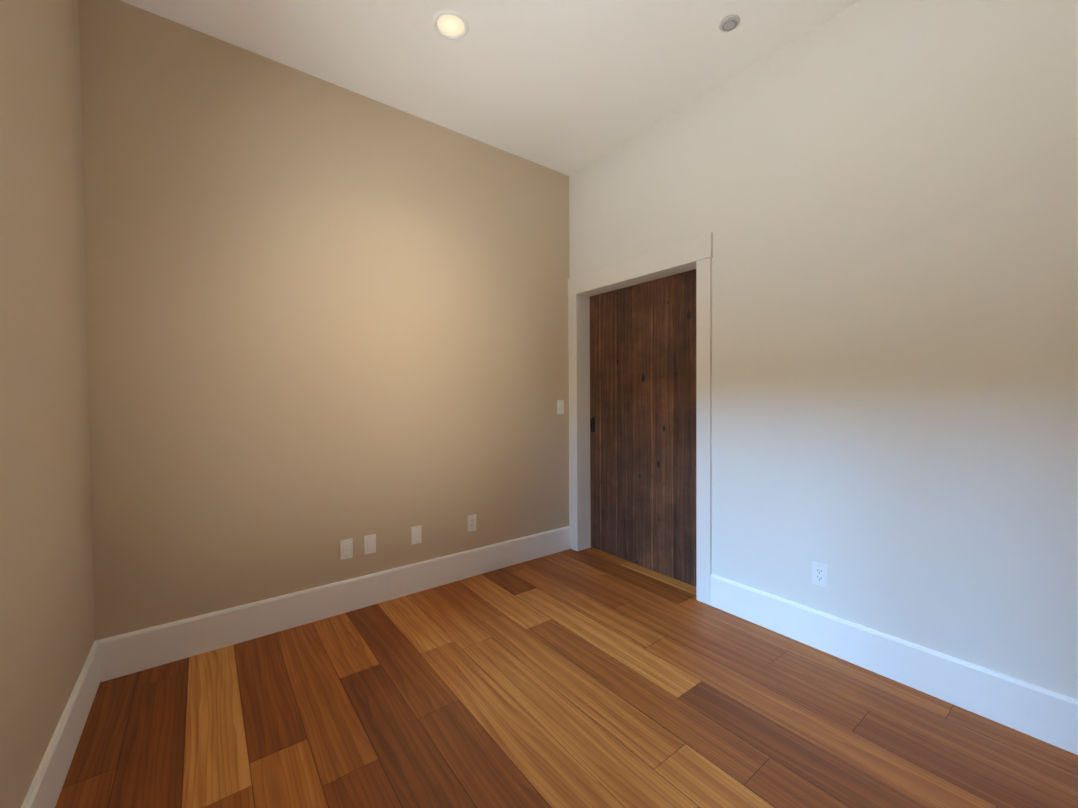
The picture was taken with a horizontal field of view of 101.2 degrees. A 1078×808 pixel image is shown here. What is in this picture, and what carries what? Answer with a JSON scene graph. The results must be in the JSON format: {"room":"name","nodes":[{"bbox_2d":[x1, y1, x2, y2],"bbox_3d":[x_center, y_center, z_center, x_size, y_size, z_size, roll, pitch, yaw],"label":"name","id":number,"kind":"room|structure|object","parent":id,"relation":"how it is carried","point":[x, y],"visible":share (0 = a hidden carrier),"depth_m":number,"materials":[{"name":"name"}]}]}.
{"room":"empty bedroom","nodes":[
{"label":"empty bedroom","id":0,"kind":"room"},
{"bbox_2d":[0,0,94,807],"bbox_3d":[-0.979,-0.272,0.453,0.200,3.085,3.644,-1,1,-37],"label":"wall","id":1,"kind":"structure","parent":0,"point":[47,637],"depth_m":1.39,"materials":[{"name":"beige paint"}]},
{"bbox_2d":[21,640,99,807],"bbox_3d":[-0.883,1.175,0.545,0.016,0.188,3.644,-1,1,-37],"label":"baseboard","id":2,"kind":"structure","parent":1,"relation":"attached to","point":[46,786],"depth_m":1.50,"materials":[{"name":"white wood"}]},
{"bbox_2d":[79,0,569,640],"bbox_3d":[-0.877,-0.317,2.913,3.342,3.085,0.150,-1,1,-37],"label":"wall","id":3,"kind":"structure","parent":0,"point":[323,318],"depth_m":2.44,"materials":[{"name":"beige paint"}]},
{"bbox_2d":[99,526,570,681],"bbox_3d":[-0.857,1.133,2.843,2.810,0.188,0.016,-1,1,-37],"label":"baseboard","id":4,"kind":"structure","parent":3,"relation":"attached to","point":[120,655],"depth_m":2.47,"materials":[{"name":"white wood"}]},
{"bbox_2d":[340,538,352,559],"bbox_3d":[-1.143,0.861,2.628,0.070,0.115,0.008,-1,1,-37],"label":"electrical outlet","id":5,"kind":"object","parent":3,"relation":"attached to","point":[346,548],"visible":1,"depth_m":2.62,"materials":[{"name":"white plastic"}]},
{"bbox_2d":[364,534,375,554],"bbox_3d":[-1.034,0.859,2.711,0.070,0.115,0.008,-1,1,-37],"label":"electrical outlet","id":6,"kind":"object","parent":3,"relation":"attached to","point":[369,544],"visible":1,"depth_m":2.71,"materials":[{"name":"white plastic"}]},
{"bbox_2d":[411,525,421,544],"bbox_3d":[-0.799,0.854,2.889,0.070,0.115,0.008,-1,1,-37],"label":"electrical outlet","id":7,"kind":"object","parent":3,"relation":"attached to","point":[416,534],"visible":1,"depth_m":2.89,"materials":[{"name":"white plastic"}]},
{"bbox_2d":[467,514,475,531],"bbox_3d":[-0.474,0.843,3.136,0.070,0.115,0.008,-1,1,-37],"label":"electrical outlet","id":8,"kind":"object","parent":3,"relation":"attached to","point":[471,522],"visible":1,"depth_m":3.13,"materials":[{"name":"white plastic"}]},
{"bbox_2d":[557,400,563,413],"bbox_3d":[0.177,0.025,3.620,0.070,0.115,0.010,-1,1,-37],"label":"light switch","id":9,"kind":"object","parent":3,"relation":"attached to","point":[560,406],"visible":1,"depth_m":3.61,"materials":[{"name":"white plastic"}]},
{"bbox_2d":[120,0,858,175],"bbox_3d":[0.193,-1.898,1.323,3.172,0.120,3.944,-1,1,-37],"label":"ceiling","id":10,"kind":"structure","parent":0,"point":[568,87],"depth_m":2.34,"materials":[{"name":"paint"}]},
{"bbox_2d":[432,9,468,39],"bbox_3d":[-0.430,-1.844,2.159,0.176,0.010,0.176,-1,1,-37],"label":"recessed light","id":11,"kind":"object","parent":10,"relation":"in","point":[450,24],"visible":1,"depth_m":2.15,"materials":[{"name":"white glass"}]},
{"bbox_2d":[719,15,739,31],"bbox_3d":[0.928,-1.850,2.158,0.094,0.016,0.094,-1,1,-37],"label":"smoke detector","id":12,"kind":"object","parent":10,"relation":"attached to","point":[729,23],"visible":1,"depth_m":2.15,"materials":[{"name":"grey plastic"}]},
{"bbox_2d":[55,547,1077,807],"bbox_3d":[0.282,1.295,1.433,3.342,0.100,3.944,-1,1,-37],"label":"floor","id":13,"kind":"structure","parent":0,"point":[591,677],"depth_m":1.74,"materials":[{"name":"brown wood"}]},
{"bbox_2d":[569,0,1077,699],"bbox_3d":[1.414,-0.321,2.273,0.130,3.085,3.644,-1,1,-37],"label":"wall","id":14,"kind":"structure","parent":0,"point":[879,198],"depth_m":1.95,"materials":[{"name":"white paint"}]},
{"bbox_2d":[568,232,712,604],"bbox_3d":[0.696,0.090,3.208,0.154,2.239,1.294,-1,1,-37],"label":"door frame","id":15,"kind":"structure","parent":14,"relation":"attached to","point":[696,253],"depth_m":3.03,"materials":[{"name":"white wood"}]},
{"bbox_2d":[590,269,695,586],"bbox_3d":[0.774,0.130,3.268,0.086,2.148,1.211,-1,1,-37],"label":"door","id":16,"kind":"structure","parent":14,"relation":"in","point":[643,420],"depth_m":3.23,"materials":[{"name":"brown wood"}]},
{"bbox_2d":[812,561,827,587],"bbox_3d":[1.400,0.851,2.209,0.008,0.115,0.070,-1,1,-37],"label":"electrical outlet","id":17,"kind":"object","parent":14,"relation":"attached to","point":[819,574],"visible":1,"depth_m":2.21,"materials":[{"name":"white plastic"}]},
{"bbox_2d":[710,574,1077,754],"bbox_3d":[1.755,1.136,1.743,0.016,0.188,2.357,-1,1,-37],"label":"baseboard","id":18,"kind":"structure","parent":14,"relation":"attached to","point":[1043,714],"depth_m":1.90,"materials":[{"name":"white wood"}]}
]}

